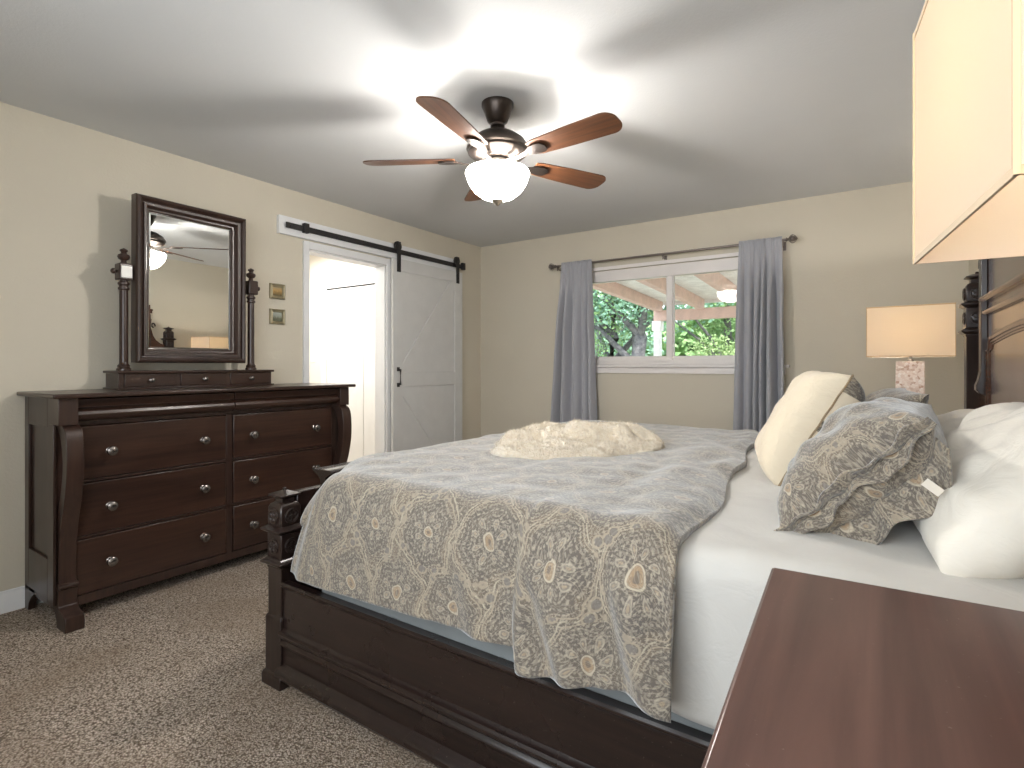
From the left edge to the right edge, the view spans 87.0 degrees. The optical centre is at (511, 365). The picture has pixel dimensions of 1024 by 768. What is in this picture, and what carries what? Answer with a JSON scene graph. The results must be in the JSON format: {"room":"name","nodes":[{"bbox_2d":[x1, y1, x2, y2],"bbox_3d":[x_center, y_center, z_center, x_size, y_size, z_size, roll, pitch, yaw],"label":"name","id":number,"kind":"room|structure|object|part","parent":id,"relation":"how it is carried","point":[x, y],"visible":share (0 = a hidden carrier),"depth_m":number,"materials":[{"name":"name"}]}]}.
{"room":"bedroom","nodes":[
{"label":"bedroom","id":0,"kind":"room"},
{"bbox_2d":[0,548,437,767],"bbox_3d":[-1.074,1.230,3.171,6.390,0.100,5.120,0,0,34],"label":"floor","id":1,"kind":"structure","parent":0,"point":[166,673],"depth_m":1.95,"materials":[{"name":"beige carpet"}]},
{"bbox_2d":[17,383,355,633],"bbox_3d":[-1.735,0.652,3.164,0.510,1.056,1.650,0,0,34],"label":"dresser","id":2,"kind":"object","parent":1,"relation":"on","point":[125,490],"visible":0.82,"depth_m":2.76,"materials":[{"name":"brown wood"}]},
{"bbox_3d":[-1.997,0.625,2.438,0.140,0.720,0.064,0,0,34],"label":"scroll post","id":3,"kind":"part","parent":2,"relation":"part of","materials":[{"name":"brown wood"}]},
{"bbox_3d":[-1.921,0.937,2.592,0.046,0.046,0.046,0,0,34],"label":"knob","id":4,"kind":"part","parent":2,"relation":"part of","materials":[{"name":"silver metal"}]},
{"bbox_3d":[-1.921,0.671,2.592,0.046,0.046,0.046,0,0,34],"label":"knob","id":5,"kind":"part","parent":2,"relation":"part of","materials":[{"name":"silver metal"}]},
{"bbox_3d":[-1.921,0.406,2.592,0.046,0.046,0.046,0,0,34],"label":"knob","id":6,"kind":"part","parent":2,"relation":"part of","materials":[{"name":"silver metal"}]},
{"bbox_3d":[-1.837,0.937,2.793,0.038,0.254,0.698,0,0,34],"label":"drawer","id":7,"kind":"part","parent":2,"relation":"part of","materials":[{"name":"brown wood"}]},
{"bbox_3d":[-1.837,0.671,2.793,0.038,0.242,0.698,0,0,34],"label":"drawer","id":8,"kind":"part","parent":2,"relation":"part of","materials":[{"name":"brown wood"}]},
{"bbox_3d":[-1.837,0.406,2.793,0.038,0.249,0.698,0,0,34],"label":"drawer","id":9,"kind":"part","parent":2,"relation":"part of","materials":[{"name":"brown wood"}]},
{"bbox_3d":[-1.806,0.200,2.777,0.092,0.108,0.725,0,0,34],"label":"slim drawer","id":10,"kind":"part","parent":2,"relation":"part of","materials":[{"name":"brown wood"}]},
{"bbox_2d":[103,193,273,389],"bbox_3d":[-1.873,-0.398,3.203,0.206,1.044,0.894,0,0,34],"label":"dresser mirror","id":11,"kind":"object","parent":2,"relation":"on","point":[186,272],"visible":1,"depth_m":3.10,"materials":[{"name":"brown wood"}]},
{"bbox_3d":[-1.967,0.076,2.937,0.016,0.064,0.249,0,0,34],"label":"drawer","id":12,"kind":"part","parent":11,"relation":"part of","materials":[{"name":"brown wood"}]},
{"bbox_3d":[-1.811,0.076,3.170,0.016,0.064,0.256,0,0,34],"label":"drawer","id":13,"kind":"part","parent":11,"relation":"part of","materials":[{"name":"brown wood"}]},
{"bbox_3d":[-1.652,0.076,3.408,0.016,0.064,0.259,0,0,34],"label":"drawer","id":14,"kind":"part","parent":11,"relation":"part of","materials":[{"name":"brown wood"}]},
{"bbox_3d":[-1.679,0.937,2.954,0.046,0.046,0.046,0,0,34],"label":"knob","id":15,"kind":"part","parent":2,"relation":"part of","materials":[{"name":"silver metal"}]},
{"bbox_3d":[-1.679,0.671,2.954,0.046,0.046,0.046,0,0,34],"label":"knob","id":16,"kind":"part","parent":2,"relation":"part of","materials":[{"name":"silver metal"}]},
{"bbox_3d":[-1.679,0.406,2.954,0.046,0.046,0.046,0,0,34],"label":"knob","id":17,"kind":"part","parent":2,"relation":"part of","materials":[{"name":"silver metal"}]},
{"bbox_3d":[-1.431,0.937,3.401,0.038,0.254,0.678,0,0,34],"label":"drawer","id":18,"kind":"part","parent":2,"relation":"part of","materials":[{"name":"brown wood"}]},
{"bbox_3d":[-1.522,0.937,3.189,0.046,0.046,0.046,0,0,34],"label":"knob","id":19,"kind":"part","parent":2,"relation":"part of","materials":[{"name":"silver metal"}]},
{"bbox_3d":[-1.522,0.671,3.189,0.046,0.046,0.046,0,0,34],"label":"knob","id":20,"kind":"part","parent":2,"relation":"part of","materials":[{"name":"silver metal"}]},
{"bbox_3d":[-1.522,0.406,3.189,0.046,0.046,0.046,0,0,34],"label":"knob","id":21,"kind":"part","parent":2,"relation":"part of","materials":[{"name":"silver metal"}]},
{"bbox_3d":[-1.431,0.671,3.401,0.038,0.242,0.678,0,0,34],"label":"drawer","id":22,"kind":"part","parent":2,"relation":"part of","materials":[{"name":"brown wood"}]},
{"bbox_3d":[-1.431,0.406,3.401,0.038,0.249,0.678,0,0,34],"label":"drawer","id":23,"kind":"part","parent":2,"relation":"part of","materials":[{"name":"brown wood"}]},
{"bbox_3d":[-1.404,0.200,3.377,0.092,0.108,0.708,0,0,34],"label":"slim drawer","id":24,"kind":"part","parent":2,"relation":"part of","materials":[{"name":"brown wood"}]},
{"bbox_3d":[-1.284,0.406,3.545,0.046,0.046,0.046,0,0,34],"label":"knob","id":25,"kind":"part","parent":2,"relation":"part of","materials":[{"name":"silver metal"}]},
{"bbox_3d":[-1.167,0.625,3.681,0.140,0.720,0.070,0,0,34],"label":"scroll post","id":26,"kind":"part","parent":2,"relation":"part of","materials":[{"name":"brown wood"}]},
{"bbox_2d":[260,256,1023,767],"bbox_3d":[0.625,0.255,2.241,2.359,1.851,2.126,0,0,34],"label":"frame","id":27,"kind":"object","parent":1,"relation":"on","point":[449,703],"visible":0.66,"depth_m":1.65,"materials":[{"name":"black wood"}]},
{"bbox_3d":[-0.857,0.727,2.034,0.122,0.030,0.122,0,0,34],"label":"post moulding","id":28,"kind":"part","parent":27,"relation":"part of","materials":[{"name":"black wood"}]},
{"bbox_3d":[-0.857,0.607,2.034,0.124,0.030,0.124,0,0,34],"label":"post moulding","id":29,"kind":"part","parent":27,"relation":"part of","materials":[{"name":"black wood"}]},
{"bbox_3d":[-0.857,0.961,2.034,0.116,0.438,0.116,0,0,34],"label":"foot post","id":30,"kind":"part","parent":27,"relation":"part of","materials":[{"name":"black wood"}]},
{"bbox_3d":[-0.304,0.800,2.861,0.040,0.640,1.910,0,0,34],"label":"footboard","id":31,"kind":"part","parent":27,"relation":"part of","materials":[{"name":"black wood"}]},
{"bbox_3d":[-0.306,0.449,2.863,0.120,0.062,1.650,0,0,34],"label":"footboard crown","id":32,"kind":"part","parent":27,"relation":"part of","materials":[{"name":"black wood"}]},
{"bbox_3d":[0.051,0.969,1.381,2.154,0.354,0.060,0,0,34],"label":"rail","id":33,"kind":"part","parent":27,"relation":"part of","materials":[{"name":"black wood"}]},
{"bbox_2d":[322,589,714,734],"bbox_3d":[0.694,0.880,2.195,1.975,0.280,1.996,0,0,34],"label":"box spring","id":34,"kind":"object","parent":27,"relation":"on","point":[502,651],"visible":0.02,"depth_m":1.54,"materials":[{"name":"grey fabric"}]},
{"bbox_3d":[0.694,0.578,2.195,1.975,0.320,1.996,0,0,34],"label":"mattress","id":35,"kind":"object","parent":34,"relation":"on","visible":0},
{"bbox_2d":[290,420,758,722],"bbox_3d":[0.309,0.537,2.370,1.455,0.391,2.189,0,0,34],"label":"comforter","id":36,"kind":"object","parent":35,"relation":"on","point":[569,564],"visible":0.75,"depth_m":1.43,"materials":[{"name":"grey fabric"}]},
{"bbox_2d":[491,419,664,459],"bbox_3d":[0.270,0.298,2.371,0.708,0.141,0.749,0,0,34],"label":"fur throw","id":37,"kind":"object","parent":36,"relation":"on","point":[546,440],"visible":0.99,"depth_m":2.30,"materials":[{"name":"beige fur"}]},
{"bbox_2d":[622,447,1023,728],"bbox_3d":[1.077,0.570,1.905,0.996,0.368,2.036,0,0,34],"label":"sheet","id":38,"kind":"object","parent":35,"relation":"on","point":[724,566],"visible":0.16,"depth_m":1.14,"materials":[{"name":"white fabric"}]},
{"bbox_2d":[754,371,864,485],"bbox_3d":[1.046,0.215,1.923,0.326,0.395,0.425,0,0,22],"label":"cushion","id":39,"kind":"object","parent":38,"relation":"on","point":[810,397],"visible":0.65,"depth_m":1.77,"materials":[{"name":"fabric"}]},
{"bbox_2d":[865,388,928,403],"bbox_3d":[1.348,0.245,2.034,0.306,0.323,0.580,0,0,30],"label":"paisley sham","id":40,"kind":"object","parent":38,"relation":"on","point":[900,393],"visible":0.14,"depth_m":1.85,"materials":[{"name":"grey fabric"}]},
{"bbox_2d":[937,409,973,435],"bbox_3d":[1.676,0.297,2.103,0.398,0.252,0.720,0,0,34],"label":"pillow","id":41,"kind":"object","parent":38,"relation":"on","point":[950,421],"visible":0.09,"depth_m":2.02,"materials":[{"name":"fabric"}]},
{"bbox_2d":[773,397,952,544],"bbox_3d":[0.932,0.267,1.436,0.365,0.364,0.634,0,0,34],"label":"paisley sham","id":42,"kind":"object","parent":35,"relation":"on","point":[871,467],"visible":0.93,"depth_m":1.22,"materials":[{"name":"grey fabric"}]},
{"bbox_2d":[912,402,1023,578],"bbox_3d":[1.149,0.269,1.265,0.397,0.357,0.801,0,0,34],"label":"pillow","id":43,"kind":"object","parent":35,"relation":"on","point":[975,529],"visible":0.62,"depth_m":1.04,"materials":[{"name":"fabric"}]},
{"bbox_3d":[2.107,-0.277,2.447,0.124,0.030,0.124,0,0,34],"label":"post moulding","id":44,"kind":"part","parent":27,"relation":"part of","materials":[{"name":"black wood"}]},
{"bbox_3d":[2.107,-0.157,2.447,0.122,0.030,0.122,0,0,34],"label":"post moulding","id":45,"kind":"part","parent":27,"relation":"part of","materials":[{"name":"black wood"}]},
{"bbox_3d":[2.107,0.519,2.447,0.116,1.322,0.116,0,0,34],"label":"head post","id":46,"kind":"part","parent":27,"relation":"part of","materials":[{"name":"black wood"}]},
{"bbox_3d":[1.544,-0.247,1.626,0.030,0.079,1.470,0,0,34],"label":"headboard moulding","id":47,"kind":"part","parent":27,"relation":"part of","materials":[{"name":"black wood"}]},
{"bbox_3d":[1.569,0.102,1.610,0.030,1.455,1.910,0,0,34],"label":"headboard","id":48,"kind":"part","parent":27,"relation":"part of","materials":[{"name":"black wood"}]},
{"bbox_3d":[1.556,0.114,1.618,0.024,0.532,1.464,0,0,34],"label":"panel moulding","id":49,"kind":"part","parent":27,"relation":"part of","materials":[{"name":"black wood"}]},
{"bbox_2d":[701,568,1023,767],"bbox_3d":[0.493,0.755,0.451,0.634,0.850,0.704,0,0,34],"label":"nightstand","id":50,"kind":"object","parent":1,"relation":"on","point":[830,672],"visible":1,"depth_m":0.56,"materials":[{"name":"red wood"}]},
{"bbox_2d":[912,0,1023,263],"bbox_3d":[0.552,-0.028,0.392,0.374,0.715,0.334,0,0,28],"label":"table lamp","id":51,"kind":"object","parent":50,"relation":"on","point":[968,55],"visible":1,"depth_m":0.47,"materials":[{"name":"beige fabric"}]},
{"bbox_3d":[2.176,0.790,2.912,0.556,0.780,0.600,0,0,34],"label":"nightstand","id":52,"kind":"object","parent":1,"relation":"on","visible":0},
{"bbox_2d":[866,302,955,393],"bbox_3d":[2.151,0.043,2.917,0.374,0.715,0.334,0,0,38],"label":"table lamp","id":53,"kind":"object","parent":52,"relation":"on","point":[919,330],"visible":0.87,"depth_m":2.80,"materials":[{"name":"beige fabric"}]},
{"bbox_3d":[2.151,-0.181,2.917,0.370,0.267,0.330,0,0,38],"label":"lamp shade","id":54,"kind":"part","parent":53,"relation":"part of","materials":[{"name":"white fabric"}]},
{"bbox_3d":[2.151,-0.181,2.917,0.374,0.267,0.334,0,0,38],"label":"shade trim","id":55,"kind":"part","parent":53,"relation":"part of","materials":[{"name":"beige fabric"}]},
{"bbox_2d":[0,102,480,591],"bbox_3d":[-1.793,-0.040,3.652,0.120,2.440,5.280,0,0,34],"label":"wall","id":56,"kind":"structure","parent":0,"point":[66,188],"depth_m":2.88,"materials":[{"name":"beige paint"}]},
{"bbox_2d":[0,585,42,614],"bbox_3d":[-2.354,1.128,2.691,0.016,0.104,2.860,0,0,34],"label":"baseboard","id":57,"kind":"structure","parent":56,"relation":"attached to","point":[13,599],"depth_m":2.60,"materials":[{"name":"white paint"}]},
{"bbox_2d":[269,283,284,299],"bbox_3d":[-1.634,-0.520,3.764,0.020,0.104,0.113,0,0,34],"label":"picture frame","id":58,"kind":"object","parent":56,"relation":"attached to","point":[276,291],"visible":1,"depth_m":3.76,"materials":[{"name":"gold metal"}]},
{"bbox_2d":[273,287,281,295],"bbox_3d":[-1.639,-0.520,3.767,0.006,0.064,0.073,0,0,34],"label":"painting","id":59,"kind":"object","parent":58,"relation":"attached to","point":[277,291],"depth_m":3.77},
{"bbox_2d":[269,308,284,324],"bbox_3d":[-1.634,-0.344,3.764,0.020,0.104,0.113,0,0,34],"label":"picture frame","id":60,"kind":"object","parent":56,"relation":"attached to","point":[276,316],"visible":1,"depth_m":3.76,"materials":[{"name":"gold metal"}]},
{"bbox_2d":[273,312,281,320],"bbox_3d":[-1.639,-0.344,3.767,0.006,0.064,0.073,0,0,34],"label":"painting","id":61,"kind":"object","parent":60,"relation":"attached to","point":[277,316],"depth_m":3.77},
{"bbox_2d":[303,240,390,453],"bbox_3d":[-1.330,0.133,4.327,0.140,2.095,0.863,0,0,34],"label":"trim","id":62,"kind":"structure","parent":56,"relation":"attached to","point":[382,272],"depth_m":4.61,"materials":[{"name":"white paint"}]},
{"bbox_2d":[277,214,455,270],"bbox_3d":[-1.101,-0.991,4.554,0.030,0.128,1.910,0,0,34],"label":"trim","id":63,"kind":"structure","parent":56,"relation":"attached to","point":[281,219],"depth_m":4.26,"materials":[{"name":"white paint"}]},
{"bbox_2d":[286,222,465,269],"bbox_3d":[-1.030,-0.994,4.595,0.042,0.068,1.973,0,0,34],"label":"barn door track","id":64,"kind":"object","parent":56,"relation":"attached to","point":[305,228],"visible":1,"depth_m":4.34,"materials":[{"name":"black metal"}]},
{"bbox_2d":[391,241,461,451],"bbox_3d":[-0.748,0.045,4.978,0.066,2.240,0.932,0,0,34],"label":"barn door","id":65,"kind":"structure","parent":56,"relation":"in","point":[426,300],"depth_m":4.93,"materials":[{"name":"white paint"}]},
{"bbox_3d":[-0.963,0.095,4.630,0.037,0.170,0.030,0,0,34],"label":"pull handle","id":66,"kind":"part","parent":65,"relation":"part of","materials":[{"name":"black metal"}]},
{"bbox_2d":[309,255,374,382],"bbox_3d":[-1.795,-0.040,5.710,2.170,2.440,0.100,0,0,34],"label":"wall","id":67,"kind":"structure","parent":0,"point":[321,270],"depth_m":5.85,"materials":[{"name":"paint"}]},
{"bbox_2d":[311,351,314,361],"bbox_3d":[-2.180,-0.105,5.900,0.070,0.120,0.011,0,0,34],"label":"light switch","id":68,"kind":"object","parent":67,"relation":"attached to","point":[312,352],"visible":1,"depth_m":5.89,"materials":[{"name":"white plastic"}]},
{"bbox_2d":[321,276,374,382],"bbox_3d":[-1.490,0.145,5.433,1.345,2.070,0.022,0,0,34],"label":"trim","id":69,"kind":"structure","parent":67,"relation":"attached to","point":[365,280],"depth_m":5.75,"materials":[{"name":"white paint"}]},
{"bbox_2d":[327,285,374,461],"bbox_3d":[-1.492,0.177,5.439,1.145,1.965,0.010,0,0,34],"label":"door","id":70,"kind":"structure","parent":67,"relation":"in","point":[350,311],"depth_m":5.50,"materials":[{"name":"white paint"}]},
{"bbox_2d":[327,283,374,289],"bbox_3d":[-1.474,-0.814,5.426,1.200,0.012,0.013,0,0,34],"label":"trim","id":71,"kind":"structure","parent":67,"relation":"attached to","point":[371,283],"depth_m":5.53,"materials":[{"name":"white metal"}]},
{"bbox_2d":[0,0,924,246],"bbox_3d":[-0.681,-1.310,1.645,6.000,0.100,7.380,0,0,34],"label":"ceiling","id":72,"kind":"structure","parent":0,"point":[720,105],"depth_m":2.48,"materials":[{"name":"white paint"}]},
{"bbox_2d":[363,96,621,205],"bbox_3d":[-0.052,-1.014,2.561,1.237,0.492,1.253,0,0,34],"label":"ceiling fan","id":73,"kind":"object","parent":72,"relation":"hanging from","point":[497,176],"visible":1,"depth_m":2.48,"materials":[{"name":"brown wood"}]},
{"bbox_3d":[-0.498,-0.992,2.628,0.450,0.035,0.138,0,0,4],"label":"fan blade","id":74,"kind":"part","parent":73,"relation":"part of","materials":[{"name":"brown wood"}]},
{"bbox_3d":[-0.232,-0.992,2.198,0.138,0.035,0.450,0,0,22],"label":"fan blade","id":75,"kind":"part","parent":73,"relation":"part of","materials":[{"name":"brown wood"}]},
{"bbox_3d":[-0.172,-0.992,3.014,0.138,0.035,0.450,0,0,-14],"label":"fan blade","id":76,"kind":"part","parent":73,"relation":"part of","materials":[{"name":"brown wood"}]},
{"bbox_3d":[-0.069,-0.866,2.596,0.308,0.144,0.308,0,0,34],"label":"lamp shade","id":77,"kind":"part","parent":73,"relation":"part of","materials":[{"name":"white glass"}]},
{"bbox_3d":[0.296,-0.992,2.822,0.450,0.035,0.138,0,0,-32],"label":"fan blade","id":78,"kind":"part","parent":73,"relation":"part of","materials":[{"name":"brown wood"}]},
{"bbox_3d":[0.259,-0.992,2.318,0.450,0.035,0.138,0,0,40],"label":"fan blade","id":79,"kind":"part","parent":73,"relation":"part of","materials":[{"name":"brown wood"}]},
{"bbox_2d":[481,181,968,436],"bbox_3d":[1.403,-0.040,4.655,4.080,2.440,0.140,0,0,34],"label":"wall","id":80,"kind":"structure","parent":0,"point":[851,253],"depth_m":4.31,"materials":[{"name":"beige paint"}]},
{"bbox_2d":[548,234,797,273],"bbox_3d":[1.246,-0.929,4.605,2.121,0.097,0.117,0,0,34],"label":"curtain rod","id":81,"kind":"object","parent":80,"relation":"attached to","point":[791,239],"visible":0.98,"depth_m":4.49,"materials":[{"name":"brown metal"}]},
{"bbox_2d":[550,259,596,422],"bbox_3d":[0.572,0.090,5.018,0.499,2.119,0.135,0,0,29],"label":"curtain","id":82,"kind":"object","parent":81,"relation":"hanging from","point":[574,369],"visible":0.73,"depth_m":4.97,"materials":[{"name":"grey fabric"}]},
{"bbox_3d":[1.231,-0.945,4.583,1.965,0.018,0.019,0,0,34],"label":"rod","id":83,"kind":"part","parent":81,"relation":"part of","materials":[{"name":"grey metal"}]},
{"bbox_2d":[733,236,783,431],"bbox_3d":[1.882,0.090,4.126,0.379,2.119,0.140,0,0,34],"label":"curtain","id":84,"kind":"object","parent":81,"relation":"hanging from","point":[759,329],"visible":0.71,"depth_m":4.11,"materials":[{"name":"grey fabric"}]},
{"bbox_2d":[592,247,789,374],"bbox_3d":[1.356,-0.420,4.648,1.860,0.970,0.145,0,0,34],"label":"window","id":85,"kind":"structure","parent":80,"relation":"in","point":[670,363],"depth_m":4.65,"materials":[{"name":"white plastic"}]},
{"bbox_3d":[1.374,-0.443,4.675,1.710,0.865,0.080,0,0,34],"label":"frame","id":86,"kind":"part","parent":85,"relation":"part of","materials":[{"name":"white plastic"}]},
{"bbox_3d":[1.339,-0.458,4.622,1.770,0.895,0.046,0,0,34],"label":"casing","id":87,"kind":"part","parent":85,"relation":"part of","materials":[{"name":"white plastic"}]},
{"bbox_3d":[1.336,0.028,4.619,1.860,0.075,0.075,0,0,34],"label":"sill","id":88,"kind":"part","parent":85,"relation":"part of","materials":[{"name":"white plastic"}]},
{"bbox_2d":[969,260,978,274],"bbox_3d":[1.579,-0.040,1.338,0.100,2.440,5.180,0,0,34],"label":"wall","id":89,"kind":"structure","parent":0,"point":[973,264],"depth_m":3.35,"materials":[{"name":"beige paint"}]},
{"label":"outside","id":90,"kind":"structure","parent":0,"visible":0},
{"bbox_3d":[14.865,1.400,31.247,70.000,0.200,51.520,0,0,34],"label":"lawn","id":91,"kind":"structure","parent":90,"visible":0},
{"bbox_2d":[595,336,607,356],"bbox_3d":[1.369,0.053,12.987,2.732,2.566,1.913,0,0,-12],"label":"shrub","id":92,"kind":"object","parent":91,"relation":"on","point":[601,344],"visible":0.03,"depth_m":12.76,"materials":[{"name":"green plant"}]},
{"bbox_2d":[595,324,631,356],"bbox_3d":[2.038,-0.467,15.367,3.520,3.602,2.690,0,0,34],"label":"shrub","id":93,"kind":"object","parent":91,"relation":"on","point":[597,324],"visible":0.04,"depth_m":14.77,"materials":[{"name":"green plant"}]},
{"bbox_2d":[593,295,665,356],"bbox_3d":[2.499,-1.882,18.490,6.171,6.461,5.461,0,0,34],"label":"tree","id":94,"kind":"object","parent":91,"relation":"on","point":[651,347],"visible":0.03,"depth_m":17.35,"materials":[{"name":"green plant"}]},
{"bbox_2d":[593,289,677,356],"bbox_3d":[2.505,-1.397,12.803,4.609,5.472,4.166,0,0,34],"label":"tree","id":95,"kind":"object","parent":91,"relation":"on","point":[612,332],"visible":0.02,"depth_m":12.93,"materials":[{"name":"green plant"}]},
{"bbox_2d":[593,290,733,355],"bbox_3d":[2.858,-1.066,12.496,4.526,4.816,3.734,0,0,4],"label":"tree","id":96,"kind":"object","parent":91,"relation":"on","point":[639,337],"visible":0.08,"depth_m":12.32,"materials":[{"name":"green plant"}]},
{"bbox_2d":[604,304,734,355],"bbox_3d":[8.352,-0.337,19.696,28.018,5.558,4.195,0,0,34],"label":"hedge","id":97,"kind":"object","parent":91,"relation":"on","point":[683,340],"visible":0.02,"depth_m":20.04,"materials":[{"name":"green plant"}]},
{"bbox_2d":[675,301,735,354],"bbox_3d":[5.749,-0.931,13.638,4.269,4.546,3.608,0,0,34],"label":"tree","id":98,"kind":"object","parent":91,"relation":"on","point":[725,324],"visible":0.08,"depth_m":13.66,"materials":[{"name":"green plant"}]},
{"bbox_2d":[687,334,734,355],"bbox_3d":[4.301,0.350,10.488,1.745,1.973,1.404,0,0,34],"label":"shrub","id":99,"kind":"object","parent":91,"relation":"on","point":[709,348],"visible":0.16,"depth_m":10.58,"materials":[{"name":"green plant"}]},
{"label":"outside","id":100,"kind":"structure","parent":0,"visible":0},
{"bbox_3d":[2.852,1.380,6.068,14.000,0.200,3.700,0,0,34],"label":"floor","id":101,"kind":"structure","parent":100,"visible":0},
{"bbox_2d":[593,271,737,355],"bbox_3d":[3.902,0.066,5.228,6.320,2.429,3.570,0,0,34],"label":"patio cover","id":102,"kind":"object","parent":101,"relation":"on","point":[695,291],"visible":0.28,"depth_m":7.26,"materials":[{"name":"beige wood"}]},
{"bbox_3d":[2.241,0.296,8.304,0.140,1.969,0.140,0,0,34],"label":"post","id":103,"kind":"part","parent":102,"relation":"part of","materials":[{"name":"white wood"}]}
]}

